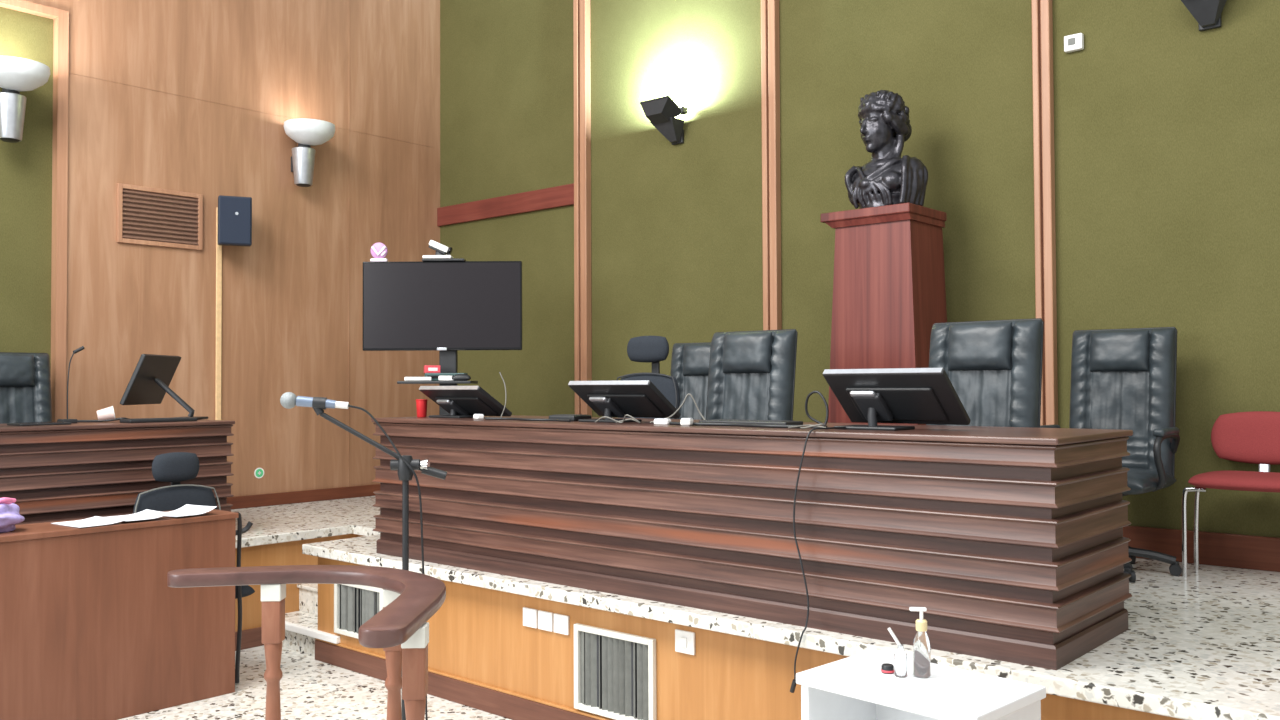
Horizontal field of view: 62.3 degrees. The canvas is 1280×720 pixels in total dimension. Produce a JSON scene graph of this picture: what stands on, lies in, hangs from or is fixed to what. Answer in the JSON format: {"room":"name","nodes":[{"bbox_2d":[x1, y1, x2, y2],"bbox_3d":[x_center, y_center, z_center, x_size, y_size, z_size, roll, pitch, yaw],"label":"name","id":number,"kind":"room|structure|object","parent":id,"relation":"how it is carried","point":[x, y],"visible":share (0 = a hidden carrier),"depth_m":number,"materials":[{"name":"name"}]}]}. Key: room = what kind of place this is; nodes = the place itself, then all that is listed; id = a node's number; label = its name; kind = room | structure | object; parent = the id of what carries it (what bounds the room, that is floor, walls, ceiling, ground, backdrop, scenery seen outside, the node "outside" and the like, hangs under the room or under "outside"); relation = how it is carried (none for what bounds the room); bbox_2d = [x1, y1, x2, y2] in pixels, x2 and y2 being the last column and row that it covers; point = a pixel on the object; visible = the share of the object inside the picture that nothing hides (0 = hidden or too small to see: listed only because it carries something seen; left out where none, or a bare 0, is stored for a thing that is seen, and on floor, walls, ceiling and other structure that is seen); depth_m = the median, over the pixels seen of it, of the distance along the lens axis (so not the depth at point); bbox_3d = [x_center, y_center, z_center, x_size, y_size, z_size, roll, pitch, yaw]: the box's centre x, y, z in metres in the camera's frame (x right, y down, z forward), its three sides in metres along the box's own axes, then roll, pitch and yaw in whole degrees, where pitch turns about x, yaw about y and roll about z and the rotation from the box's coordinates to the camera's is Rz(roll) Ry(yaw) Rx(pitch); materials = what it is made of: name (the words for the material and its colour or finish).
{"room":"courtroom","nodes":[
{"label":"courtroom","id":0,"kind":"room"},
{"bbox_2d":[24,0,439,496],"bbox_3d":[-4.048,-0.768,6.740,0.200,5.000,6.780,-1,-2,41],"label":"wall","id":1,"kind":"structure","parent":0,"point":[285,295],"depth_m":7.95,"materials":[{"name":"brown wood"}]},
{"bbox_2d":[0,7,52,375],"bbox_3d":[-5.076,-0.284,5.597,0.140,3.990,3.720,-1,-2,41],"label":"wall","id":2,"kind":"structure","parent":1,"relation":"attached to","point":[25,165],"depth_m":6.82,"materials":[{"name":"paint"}]},
{"bbox_2d":[0,56,49,142],"bbox_3d":[-3.855,-1.591,6.533,0.393,0.460,0.376,-1,-2,41],"label":"wall lamp","id":3,"kind":"object","parent":2,"relation":"attached to","point":[17,74],"visible":1,"depth_m":6.51,"materials":[{"name":"silver metal"}]},
{"bbox_2d":[0,0,68,421],"bbox_3d":[-4.992,-0.301,5.527,0.080,4.020,3.725,-1,-2,41],"label":"trim","id":4,"kind":"structure","parent":1,"relation":"attached to","point":[60,17],"depth_m":6.89,"materials":[{"name":"brown wood"}]},
{"bbox_2d":[117,183,202,249],"bbox_3d":[-3.338,-0.991,7.385,0.025,0.400,0.590,-1,-2,41],"label":"air vent","id":5,"kind":"object","parent":1,"relation":"in","point":[150,216],"visible":1,"depth_m":7.37,"materials":[{"name":"brown wood"}]},
{"bbox_2d":[215,207,221,419],"bbox_3d":[-3.057,-0.011,7.686,0.015,2.200,0.040,-1,-2,41],"label":"trim","id":6,"kind":"structure","parent":1,"relation":"attached to","point":[218,247],"depth_m":7.68,"materials":[{"name":"beige wood"}]},
{"bbox_2d":[218,195,251,246],"bbox_3d":[-2.929,-0.997,7.658,0.225,0.355,0.269,0,-1,-23],"label":"loudspeaker","id":7,"kind":"object","parent":1,"relation":"attached to","point":[234,212],"visible":1,"depth_m":7.54,"materials":[{"name":"plastic"}]},
{"bbox_2d":[68,0,431,486],"bbox_3d":[-2.774,-1.074,8.049,0.003,4.340,2.980,-1,-2,41],"label":"trim","id":8,"kind":"structure","parent":1,"relation":"attached to","point":[349,0],"depth_m":8.53,"materials":[{"name":"brown wood"}]},
{"bbox_2d":[254,468,263,477],"bbox_3d":[-2.843,0.844,7.914,0.005,0.080,0.080,-1,-2,41],"label":"sticker","id":9,"kind":"object","parent":1,"relation":"attached to","point":[259,472],"visible":1,"depth_m":7.91,"materials":[{"name":"white paint"}]},
{"bbox_2d":[227,484,379,509],"bbox_3d":[-3.963,1.024,6.615,0.025,0.090,6.755,-1,-2,41],"label":"baseboard","id":10,"kind":"structure","parent":1,"relation":"attached to","point":[250,501],"depth_m":8.15,"materials":[{"name":"red wood"}]},
{"bbox_2d":[284,118,334,186],"bbox_3d":[-2.517,-1.562,8.059,0.393,0.460,0.376,-1,-2,41],"label":"wall lamp","id":11,"kind":"object","parent":1,"relation":"attached to","point":[307,133],"visible":1,"depth_m":8.03,"materials":[{"name":"silver metal"}]},
{"bbox_2d":[118,645,510,719],"bbox_3d":[-1.564,1.680,2.722,12.000,0.100,10.080,-1,-2,41],"label":"floor","id":12,"kind":"structure","parent":0,"point":[310,688],"depth_m":5.26,"materials":[{"name":"stone"}]},
{"bbox_2d":[0,509,238,719],"bbox_3d":[-2.959,1.224,4.654,0.372,0.912,2.335,-1,-2,41],"label":"desk","id":13,"kind":"object","parent":12,"relation":"on","point":[92,627],"visible":0.89,"depth_m":4.96,"materials":[{"name":"brown wood"}]},
{"bbox_2d":[0,497,24,532],"bbox_3d":[-2.906,0.689,4.716,0.242,0.160,0.306,-1,-2,41],"label":"cloth bundle","id":14,"kind":"object","parent":13,"relation":"on","point":[10,516],"visible":1,"depth_m":4.71,"materials":[{"name":"purple fabric"}]},
{"bbox_2d":[51,516,124,527],"bbox_3d":[-2.611,0.765,5.013,0.297,0.018,0.210,-1,-2,38],"label":"paper sheet","id":15,"kind":"object","parent":13,"relation":"on","point":[96,520],"visible":1,"depth_m":5.01,"materials":[{"name":"white paper"}]},
{"bbox_2d":[106,509,169,520],"bbox_3d":[-2.462,0.759,5.182,0.297,0.028,0.210,-2,-2,44],"label":"paper sheet","id":16,"kind":"object","parent":13,"relation":"on","point":[146,514],"visible":0.95,"depth_m":5.19,"materials":[{"name":"white paper"}]},
{"bbox_2d":[165,504,216,516],"bbox_3d":[-2.314,0.759,5.351,0.297,0.041,0.210,-1,-2,38],"label":"paper sheet","id":17,"kind":"object","parent":13,"relation":"on","point":[186,510],"visible":0.78,"depth_m":5.38,"materials":[{"name":"white paper"}]},
{"bbox_2d":[235,512,241,682],"bbox_3d":[-2.107,1.236,5.510,0.038,0.896,0.091,-1,-1,15],"label":"cable","id":18,"kind":"object","parent":13,"relation":"hanging from","point":[239,519],"visible":0.71,"depth_m":5.53,"materials":[{"name":"black plastic"}]},
{"bbox_2d":[236,521,252,534],"bbox_3d":[-2.127,0.904,5.585,0.050,0.098,0.174,-2,-2,44],"label":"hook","id":19,"kind":"object","parent":13,"relation":"attached to","point":[248,526],"visible":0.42,"depth_m":5.61,"materials":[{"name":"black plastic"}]},
{"bbox_2d":[133,452,254,598],"bbox_3d":[-2.383,1.101,5.656,0.552,1.199,0.494,-1,-2,41],"label":"chair","id":20,"kind":"object","parent":12,"relation":"on","point":[174,467],"visible":0.38,"depth_m":5.77,"materials":[{"name":"black plastic"}]},
{"bbox_2d":[282,584,317,655],"bbox_3d":[-1.835,1.469,6.478,0.550,0.495,0.635,-1,-2,41],"label":"steps","id":21,"kind":"structure","parent":12,"relation":"on","point":[307,615],"depth_m":6.33,"materials":[{"name":"stone"}]},
{"bbox_2d":[167,565,445,719],"bbox_3d":[-0.854,1.132,2.977,1.174,1.000,0.545,-1,-2,41],"label":"rail","id":22,"kind":"object","parent":12,"relation":"on","point":[410,599],"visible":1,"depth_m":3.12,"materials":[{"name":"brown wood"}]},
{"bbox_2d":[312,397,446,719],"bbox_3d":[-0.807,0.878,3.398,0.531,1.522,0.468,-1,-2,41],"label":"microphone stand","id":23,"kind":"object","parent":12,"relation":"on","point":[404,472],"visible":0.7,"depth_m":3.45,"materials":[{"name":"black metal"}]},
{"bbox_2d":[280,392,348,408],"bbox_3d":[-1.049,0.131,3.413,0.215,0.056,0.053,0,-1,-4],"label":"microphone","id":24,"kind":"object","parent":23,"relation":"attached to","point":[288,400],"visible":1,"depth_m":3.40,"materials":[{"name":"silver metal"}]},
{"bbox_2d":[348,405,427,719],"bbox_3d":[-0.568,0.893,3.369,0.725,1.504,0.198,-1,-1,21],"label":"microphone cable","id":25,"kind":"object","parent":23,"relation":"attached to","point":[351,406],"visible":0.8,"depth_m":3.44,"materials":[{"name":"black plastic"}]},
{"bbox_2d":[235,534,1183,719],"bbox_3d":[-0.213,1.335,3.340,9.970,0.605,6.780,-1,-2,41],"label":"platform","id":26,"kind":"object","parent":12,"relation":"on","point":[478,634],"visible":0.07,"depth_m":4.74,"materials":[{"name":"orange wood"}]},
{"bbox_2d":[235,627,263,650],"bbox_3d":[-3.683,1.631,4.766,0.020,0.110,4.360,-1,-2,41],"label":"baseboard","id":27,"kind":"structure","parent":26,"relation":"attached to","point":[250,638],"depth_m":6.31,"materials":[{"name":"brown wood"}]},
{"bbox_2d":[285,621,339,643],"bbox_3d":[-1.969,1.565,6.148,0.780,0.040,0.035,-1,-2,41],"label":"cable trunking","id":28,"kind":"object","parent":26,"relation":"attached to","point":[303,630],"visible":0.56,"depth_m":6.04,"materials":[{"name":"white paint"}]},
{"bbox_2d":[334,584,382,638],"bbox_3d":[-1.528,1.364,5.766,0.455,0.300,0.024,-1,-2,41],"label":"ventilation grille","id":29,"kind":"object","parent":26,"relation":"attached to","point":[354,605],"visible":0.54,"depth_m":5.80,"materials":[{"name":"grey plastic"}]},
{"bbox_2d":[315,640,597,719],"bbox_3d":[1.162,1.577,3.407,8.000,0.112,0.020,-1,-2,41],"label":"baseboard","id":30,"kind":"structure","parent":26,"relation":"attached to","point":[495,702],"depth_m":5.18,"materials":[{"name":"brown wood"}]},
{"bbox_2d":[315,638,611,719],"bbox_3d":[1.163,1.515,3.410,8.000,0.012,0.016,-1,-2,41],"label":"trim","id":31,"kind":"structure","parent":30,"relation":"on","point":[338,644],"depth_m":5.02,"materials":[{"name":"orange wood"}]},
{"bbox_2d":[523,607,537,627],"bbox_3d":[-0.506,1.187,4.879,0.092,0.085,0.016,-1,-2,41],"label":"wall socket","id":32,"kind":"object","parent":26,"relation":"attached to","point":[530,616],"visible":1,"depth_m":4.87,"materials":[{"name":"white paint"}]},
{"bbox_2d":[524,611,533,624],"bbox_3d":[-0.510,1.187,4.875,0.060,0.060,0.004,-1,-2,41],"label":"outlet","id":33,"kind":"object","parent":32,"relation":"attached to","point":[528,615],"depth_m":4.87,"materials":[{"name":"white paint"}]},
{"bbox_2d":[538,610,552,631],"bbox_3d":[-0.430,1.185,4.812,0.092,0.085,0.016,-1,-2,41],"label":"wall socket","id":34,"kind":"object","parent":26,"relation":"attached to","point":[545,619],"visible":1,"depth_m":4.80,"materials":[{"name":"white paint"}]},
{"bbox_2d":[540,614,548,627],"bbox_3d":[-0.434,1.185,4.807,0.060,0.060,0.004,-1,-2,41],"label":"outlet","id":35,"kind":"object","parent":34,"relation":"attached to","point":[544,618],"depth_m":4.81,"materials":[{"name":"white paint"}]},
{"bbox_2d":[554,613,568,634],"bbox_3d":[-0.353,1.183,4.745,0.092,0.085,0.016,-1,-2,41],"label":"wall socket","id":36,"kind":"object","parent":26,"relation":"attached to","point":[561,622],"visible":1,"depth_m":4.74,"materials":[{"name":"white paint"}]},
{"bbox_2d":[555,618,564,630],"bbox_3d":[-0.357,1.183,4.740,0.060,0.060,0.004,-1,-2,41],"label":"outlet","id":37,"kind":"object","parent":36,"relation":"attached to","point":[559,622],"depth_m":4.74,"materials":[{"name":"white paint"}]},
{"bbox_2d":[574,623,656,719],"bbox_3d":[-0.112,1.344,4.525,0.460,0.370,0.024,-1,-2,41],"label":"ventilation grille","id":38,"kind":"object","parent":26,"relation":"attached to","point":[615,671],"visible":1,"depth_m":4.51,"materials":[{"name":"grey plastic"}]},
{"bbox_2d":[675,629,694,654],"bbox_3d":[0.180,1.139,4.277,0.098,0.090,0.018,-1,-2,41],"label":"light switch","id":39,"kind":"object","parent":26,"relation":"attached to","point":[684,640],"visible":1,"depth_m":4.27,"materials":[{"name":"white paint"}]},
{"bbox_2d":[231,496,1279,719],"bbox_3d":[-0.214,1.005,3.347,9.970,0.055,6.780,-1,-2,41],"label":"platform slab","id":40,"kind":"object","parent":26,"relation":"on","point":[1204,644],"visible":0.23,"depth_m":3.92,"materials":[{"name":"stone"}]},
{"bbox_2d":[0,352,51,423],"bbox_3d":[-3.721,0.505,6.364,0.601,1.115,0.606,-1,-2,41],"label":"chair","id":41,"kind":"object","parent":40,"relation":"on","point":[25,378],"visible":0.41,"depth_m":6.54,"materials":[{"name":"black leather"}]},
{"bbox_2d":[0,354,34,386],"bbox_3d":[-3.857,0.064,6.490,0.091,0.199,0.275,-1,-2,41],"label":"pillow","id":42,"kind":"object","parent":41,"relation":"on","point":[16,370],"depth_m":6.49,"materials":[{"name":"black leather"}]},
{"bbox_2d":[0,419,234,524],"bbox_3d":[-3.816,0.693,5.299,0.692,0.692,3.424,-1,-2,41],"label":"bench","id":43,"kind":"object","parent":40,"relation":"on","point":[79,470],"visible":0.6,"depth_m":5.78,"materials":[{"name":"brown wood"}]},
{"bbox_2d":[7,422,70,425],"bbox_3d":[-3.288,0.349,5.800,0.180,0.014,0.260,-1,-2,38],"label":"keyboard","id":44,"kind":"object","parent":43,"relation":"on","point":[24,423],"visible":0.99,"depth_m":5.74,"materials":[{"name":"black plastic"}]},
{"bbox_2d":[57,346,84,422],"bbox_3d":[-3.253,0.140,6.073,0.090,0.444,0.130,-1,-2,41],"label":"gooseneck microphone","id":45,"kind":"object","parent":43,"relation":"on","point":[82,347],"visible":0.93,"depth_m":6.05,"materials":[{"name":"black plastic"}]},
{"bbox_2d":[78,417,128,421],"bbox_3d":[-3.039,0.351,6.254,0.536,0.026,0.087,1,-2,-38],"label":"cable","id":46,"kind":"object","parent":43,"relation":"on","point":[116,419],"visible":0.33,"depth_m":6.19,"materials":[{"name":"black plastic"}]},
{"bbox_2d":[96,406,115,419],"bbox_3d":[-3.068,0.304,6.089,0.099,0.083,0.081,0,-1,-29],"label":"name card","id":47,"kind":"object","parent":43,"relation":"on","point":[108,413],"visible":1,"depth_m":6.07,"materials":[{"name":"white paper"}]},
{"bbox_2d":[120,417,197,422],"bbox_3d":[-2.819,0.352,6.214,0.140,0.022,0.400,-1,-2,40],"label":"keyboard","id":48,"kind":"object","parent":43,"relation":"on","point":[174,419],"visible":0.98,"depth_m":6.16,"materials":[{"name":"black plastic"}]},
{"bbox_2d":[120,354,207,419],"bbox_3d":[-2.929,0.170,6.596,0.378,0.404,0.500,0,-1,0],"label":"monitor","id":49,"kind":"object","parent":43,"relation":"on","point":[151,378],"visible":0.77,"depth_m":6.58,"materials":[{"name":"black plastic"}]},
{"bbox_2d":[362,261,522,414],"bbox_3d":[-1.301,0.205,6.987,1.050,1.711,0.500,0,-1,0],"label":"television","id":50,"kind":"object","parent":40,"relation":"on","point":[448,308],"visible":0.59,"depth_m":6.98,"materials":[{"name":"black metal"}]},
{"bbox_2d":[370,243,387,261],"bbox_3d":[-1.725,-0.713,7.006,0.110,0.128,0.045,0,-1,0],"label":"ornament","id":51,"kind":"object","parent":50,"relation":"on","point":[379,251],"visible":1,"depth_m":7.00,"materials":[{"name":"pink plastic"}]},
{"bbox_2d":[404,376,431,380],"bbox_3d":[-1.421,0.119,6.784,0.170,0.028,0.045,0,-1,-11],"label":"remote control","id":52,"kind":"object","parent":50,"relation":"on","point":[421,378],"visible":1,"depth_m":6.76,"materials":[{"name":"white paint"}]},
{"bbox_2d":[397,381,477,383],"bbox_3d":[-1.311,0.145,6.888,0.470,0.018,0.300,0,-1,0],"label":"shelf","id":53,"kind":"object","parent":50,"relation":"attached to","point":[398,382],"depth_m":6.74,"materials":[{"name":"black plastic"}]},
{"bbox_2d":[422,240,465,260],"bbox_3d":[-1.295,-0.721,7.004,0.280,0.140,0.098,0,-1,0],"label":"camera","id":54,"kind":"object","parent":50,"relation":"on","point":[443,253],"visible":1,"depth_m":6.96,"materials":[{"name":"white plastic"}]},
{"bbox_2d":[438,376,452,380],"bbox_3d":[-1.234,0.116,6.772,0.107,0.032,0.066,0,-1,6],"label":"power adapter","id":55,"kind":"object","parent":50,"relation":"on","point":[440,378],"visible":1,"depth_m":6.76,"materials":[{"name":"white paint"}]},
{"bbox_2d":[425,373,467,380],"bbox_3d":[-1.261,0.110,6.903,0.260,0.050,0.132,0,-1,0],"label":"box","id":56,"kind":"object","parent":50,"relation":"on","point":[434,376],"visible":0.55,"depth_m":6.84,"materials":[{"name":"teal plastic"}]},
{"bbox_2d":[424,365,439,372],"bbox_3d":[-1.351,0.060,6.890,0.100,0.050,0.051,0,-1,-23],"label":"packet","id":57,"kind":"object","parent":56,"relation":"on","point":[427,368],"visible":0.98,"depth_m":6.87,"materials":[{"name":"red cardboard"}]},
{"bbox_2d":[452,374,470,380],"bbox_3d":[-1.141,0.111,6.774,0.120,0.042,0.060,0,-1,-6],"label":"handset","id":58,"kind":"object","parent":50,"relation":"on","point":[459,377],"visible":1,"depth_m":6.75,"materials":[{"name":"black plastic"}]},
{"bbox_2d":[613,336,679,418],"bbox_3d":[-0.081,0.446,5.719,0.544,1.170,0.552,-1,-2,37],"label":"chair","id":59,"kind":"object","parent":40,"relation":"on","point":[645,349],"visible":0.39,"depth_m":5.84,"materials":[{"name":"black plastic"}]},
{"bbox_2d":[670,342,710,419],"bbox_3d":[0.313,0.465,6.540,0.606,1.165,0.601,-1,-1,29],"label":"chair","id":60,"kind":"object","parent":40,"relation":"on","point":[689,361],"visible":0.25,"depth_m":6.72,"materials":[{"name":"black leather"}]},
{"bbox_2d":[683,344,710,375],"bbox_3d":[0.396,-0.001,6.705,0.275,0.199,0.091,-1,-1,29],"label":"pillow","id":61,"kind":"object","parent":60,"relation":"on","point":[696,357],"depth_m":6.69,"materials":[{"name":"black leather"}]},
{"bbox_2d":[371,415,1132,669],"bbox_3d":[0.178,0.646,4.777,3.654,0.725,0.762,-1,-2,41],"label":"bench","id":62,"kind":"object","parent":40,"relation":"on","point":[1013,546],"visible":0.9,"depth_m":3.93,"materials":[{"name":"brown wood"}]},
{"bbox_2d":[416,399,427,416],"bbox_3d":[-1.188,0.263,5.770,0.066,0.098,0.066,-1,-2,41],"label":"cup","id":63,"kind":"object","parent":62,"relation":"on","point":[421,404],"visible":1,"depth_m":5.75,"materials":[{"name":"red plastic"}]},
{"bbox_2d":[419,386,511,417],"bbox_3d":[-0.931,0.222,5.626,0.490,0.171,0.238,-1,-2,41],"label":"monitor","id":64,"kind":"object","parent":62,"relation":"on","point":[458,401],"visible":0.96,"depth_m":5.57,"materials":[{"name":"black plastic"}]},
{"bbox_2d":[499,372,506,416],"bbox_3d":[-0.702,0.179,5.427,0.034,0.237,0.044,0,-1,-15],"label":"cable","id":65,"kind":"object","parent":62,"relation":"on","point":[499,372],"visible":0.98,"depth_m":5.42,"materials":[{"name":"white plastic"}]},
{"bbox_2d":[485,417,570,421],"bbox_3d":[-0.538,0.289,5.147,0.603,0.012,0.052,-1,-2,41],"label":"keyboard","id":66,"kind":"object","parent":62,"relation":"on","point":[486,418],"visible":0.98,"depth_m":5.13,"materials":[{"name":"black plastic"}]},
{"bbox_2d":[549,414,590,420],"bbox_3d":[-0.336,0.278,5.103,0.160,0.030,0.140,-1,-2,35],"label":"telephone","id":67,"kind":"object","parent":62,"relation":"on","point":[573,417],"visible":0.82,"depth_m":5.05,"materials":[{"name":"black plastic"}]},
{"bbox_2d":[595,414,640,423],"bbox_3d":[-0.100,0.260,4.697,0.256,0.042,0.060,-1,-2,36],"label":"cable","id":68,"kind":"object","parent":62,"relation":"on","point":[633,418],"visible":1,"depth_m":4.68,"materials":[{"name":"white plastic"}]},
{"bbox_2d":[568,380,680,422],"bbox_3d":[-0.076,0.191,4.871,0.500,0.192,0.229,-1,-2,41],"label":"monitor","id":69,"kind":"object","parent":62,"relation":"on","point":[634,398],"visible":0.92,"depth_m":4.83,"materials":[{"name":"black plastic"}]},
{"bbox_2d":[654,418,670,424],"bbox_3d":[0.097,0.265,4.551,0.070,0.027,0.040,-1,-2,30],"label":"adapter","id":70,"kind":"object","parent":62,"relation":"on","point":[659,421],"visible":0.99,"depth_m":4.53,"materials":[{"name":"white paint"}]},
{"bbox_2d":[650,393,705,422],"bbox_3d":[0.172,0.213,4.656,0.264,0.132,0.022,-1,-1,19],"label":"cable","id":71,"kind":"object","parent":62,"relation":"on","point":[676,411],"visible":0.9,"depth_m":4.64,"materials":[{"name":"white plastic"}]},
{"bbox_2d":[680,418,692,425],"bbox_3d":[0.197,0.260,4.437,0.045,0.032,0.060,-1,-1,18],"label":"computer mouse","id":72,"kind":"object","parent":62,"relation":"on","point":[684,421],"visible":1,"depth_m":4.41,"materials":[{"name":"white paint"}]},
{"bbox_2d":[669,422,799,427],"bbox_3d":[0.339,0.266,4.365,0.752,0.013,0.053,-1,-2,41],"label":"cable","id":73,"kind":"object","parent":62,"relation":"on","point":[670,423],"visible":0.85,"depth_m":4.32,"materials":[{"name":"black plastic"}]},
{"bbox_2d":[699,419,802,424],"bbox_3d":[0.469,0.266,4.505,0.440,0.020,0.140,-1,-2,39],"label":"keyboard","id":74,"kind":"object","parent":62,"relation":"on","point":[773,422],"visible":0.73,"depth_m":4.44,"materials":[{"name":"black plastic"}]},
{"bbox_2d":[788,424,826,428],"bbox_3d":[0.651,0.253,4.066,0.159,0.023,0.094,-1,-2,41],"label":"cable","id":75,"kind":"object","parent":62,"relation":"on","point":[809,425],"visible":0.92,"depth_m":4.06,"materials":[{"name":"white plastic"}]},
{"bbox_2d":[805,391,828,427],"bbox_3d":[0.694,0.195,4.158,0.109,0.149,0.063,-1,-1,27],"label":"cable","id":76,"kind":"object","parent":62,"relation":"on","point":[812,392],"visible":0.77,"depth_m":4.16,"materials":[{"name":"black plastic"}]},
{"bbox_2d":[793,427,845,680],"bbox_3d":[0.681,0.714,3.952,0.347,0.930,0.081,1,-2,-42],"label":"cable","id":77,"kind":"object","parent":62,"relation":"hanging from","point":[810,431],"visible":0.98,"depth_m":3.86,"materials":[{"name":"black plastic"}]},
{"bbox_2d":[790,679,795,692],"bbox_3d":[0.565,1.199,3.897,0.017,0.053,0.038,0,-1,-22],"label":"plug","id":78,"kind":"object","parent":77,"relation":"hanging from","point":[793,685],"visible":0.88,"depth_m":3.89,"materials":[{"name":"black plastic"}]},
{"bbox_2d":[823,368,970,430],"bbox_3d":[0.954,0.147,3.966,0.495,0.228,0.226,-1,-2,41],"label":"monitor","id":79,"kind":"object","parent":62,"relation":"on","point":[872,397],"visible":0.98,"depth_m":3.93,"materials":[{"name":"black plastic"}]},
{"bbox_2d":[706,329,797,420],"bbox_3d":[0.417,0.432,5.093,0.606,1.165,0.601,-1,-2,39],"label":"chair","id":80,"kind":"object","parent":40,"relation":"on","point":[751,376],"visible":0.48,"depth_m":5.19,"materials":[{"name":"black leather"}]},
{"bbox_2d":[722,332,771,372],"bbox_3d":[0.525,-0.035,5.241,0.275,0.199,0.091,-1,-2,39],"label":"pillow","id":81,"kind":"object","parent":80,"relation":"on","point":[742,352],"depth_m":5.20,"materials":[{"name":"black leather"}]},
{"bbox_2d":[821,203,946,424],"bbox_3d":[1.381,0.103,5.892,0.670,1.850,0.495,-1,-2,41],"label":"pedestal","id":82,"kind":"object","parent":40,"relation":"on","point":[889,293],"visible":0.52,"depth_m":5.74,"materials":[{"name":"brown wood"}]},
{"bbox_2d":[844,90,927,208],"bbox_3d":[1.375,-1.165,5.911,0.458,0.686,0.326,-1,-1,20],"label":"bust","id":83,"kind":"object","parent":82,"relation":"on","point":[888,178],"visible":0.94,"depth_m":5.82,"materials":[{"name":"black metal"}]},
{"bbox_2d":[926,318,1043,427],"bbox_3d":[1.314,0.410,4.333,0.606,1.165,0.601,-1,-2,42],"label":"chair","id":84,"kind":"object","parent":40,"relation":"on","point":[994,367],"visible":0.44,"depth_m":4.41,"materials":[{"name":"black leather"}]},
{"bbox_2d":[948,322,1011,370],"bbox_3d":[1.430,-0.056,4.476,0.275,0.199,0.091,-1,-2,42],"label":"pillow","id":85,"kind":"object","parent":84,"relation":"on","point":[972,346],"depth_m":4.44,"materials":[{"name":"black leather"}]},
{"bbox_2d":[1040,327,1181,581],"bbox_3d":[2.237,0.423,5.067,0.606,1.165,0.601,-1,-2,42],"label":"chair","id":86,"kind":"object","parent":40,"relation":"on","point":[1122,379],"visible":0.72,"depth_m":5.12,"materials":[{"name":"black leather"}]},
{"bbox_2d":[1090,330,1148,371],"bbox_3d":[2.352,-0.044,5.210,0.275,0.199,0.091,-1,-2,42],"label":"pillow","id":87,"kind":"object","parent":86,"relation":"on","point":[1110,350],"depth_m":5.17,"materials":[{"name":"black leather"}]},
{"bbox_2d":[1181,411,1279,576],"bbox_3d":[2.785,0.618,4.809,0.573,0.759,0.500,-1,-2,43],"label":"chair","id":88,"kind":"object","parent":40,"relation":"on","point":[1253,437],"visible":1,"depth_m":4.94,"materials":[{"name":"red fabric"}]},
{"bbox_2d":[796,650,1045,719],"bbox_3d":[0.751,1.231,2.849,0.365,0.782,0.545,1,-2,-44],"label":"table","id":89,"kind":"object","parent":12,"relation":"on","point":[855,687],"depth_m":2.83,"materials":[{"name":"white laminate"}]},
{"bbox_2d":[888,628,906,677],"bbox_3d":[0.704,0.797,2.889,0.049,0.132,0.034,0,-1,-23],"label":"spray bottle","id":90,"kind":"object","parent":89,"relation":"on","point":[900,656],"visible":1,"depth_m":2.88,"materials":[{"name":"white plastic"}]},
{"bbox_2d":[909,607,930,677],"bbox_3d":[0.765,0.769,2.892,0.053,0.187,0.046,-1,-2,41],"label":"sanitizer bottle","id":91,"kind":"object","parent":89,"relation":"on","point":[921,644],"visible":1,"depth_m":2.87,"materials":[{"name":"clear plastic"}]},
{"bbox_2d":[440,0,1279,537],"bbox_3d":[2.002,-0.811,6.080,10.170,5.000,0.200,-1,-2,41],"label":"wall","id":92,"kind":"structure","parent":0,"point":[1167,130],"depth_m":6.44,"materials":[{"name":"green paint"}]},
{"bbox_2d":[437,183,573,225],"bbox_3d":[-1.115,-1.258,8.664,1.695,0.160,0.035,-1,-2,41],"label":"trim","id":93,"kind":"structure","parent":92,"relation":"attached to","point":[558,196],"depth_m":8.61,"materials":[{"name":"brown wood"}]},
{"bbox_2d":[573,0,591,416],"bbox_3d":[-0.436,-1.085,8.049,0.130,4.340,0.060,-1,-2,41],"label":"trim","id":94,"kind":"structure","parent":92,"relation":"attached to","point":[582,309],"depth_m":8.02,"materials":[{"name":"brown wood"}]},
{"bbox_2d":[640,95,686,144],"bbox_3d":[0.187,-1.659,7.372,0.270,0.271,0.273,-1,-2,41],"label":"floodlight","id":95,"kind":"object","parent":92,"relation":"attached to","point":[662,112],"visible":1,"depth_m":7.31,"materials":[{"name":"black plastic"}]},
{"bbox_2d":[761,0,781,329],"bbox_3d":[0.858,-1.117,6.916,0.110,4.340,0.060,-1,-2,41],"label":"trim","id":96,"kind":"structure","parent":92,"relation":"attached to","point":[770,39],"depth_m":6.89,"materials":[{"name":"brown wood"}]},
{"bbox_2d":[1032,0,1057,425],"bbox_3d":[2.191,-1.149,5.748,0.095,4.340,0.060,-1,-2,41],"label":"trim","id":97,"kind":"structure","parent":92,"relation":"attached to","point":[1046,16],"depth_m":5.71,"materials":[{"name":"brown wood"}]},
{"bbox_2d":[1064,33,1083,52],"bbox_3d":[2.317,-1.694,5.661,0.095,0.085,0.038,-1,-2,41],"label":"wall sensor","id":98,"kind":"object","parent":92,"relation":"attached to","point":[1075,42],"visible":1,"depth_m":5.64,"materials":[{"name":"white paint"}]},
{"bbox_2d":[1123,526,1279,571],"bbox_3d":[2.011,0.945,5.890,9.970,0.160,0.025,-1,-2,41],"label":"baseboard","id":99,"kind":"structure","parent":92,"relation":"attached to","point":[1215,549],"depth_m":5.17,"materials":[{"name":"red wood"}]},
{"bbox_2d":[1181,0,1226,30],"bbox_3d":[2.736,-1.771,5.140,0.270,0.271,0.273,-1,-2,41],"label":"floodlight","id":100,"kind":"object","parent":92,"relation":"attached to","point":[1207,13],"visible":1,"depth_m":5.17,"materials":[{"name":"black metal"}]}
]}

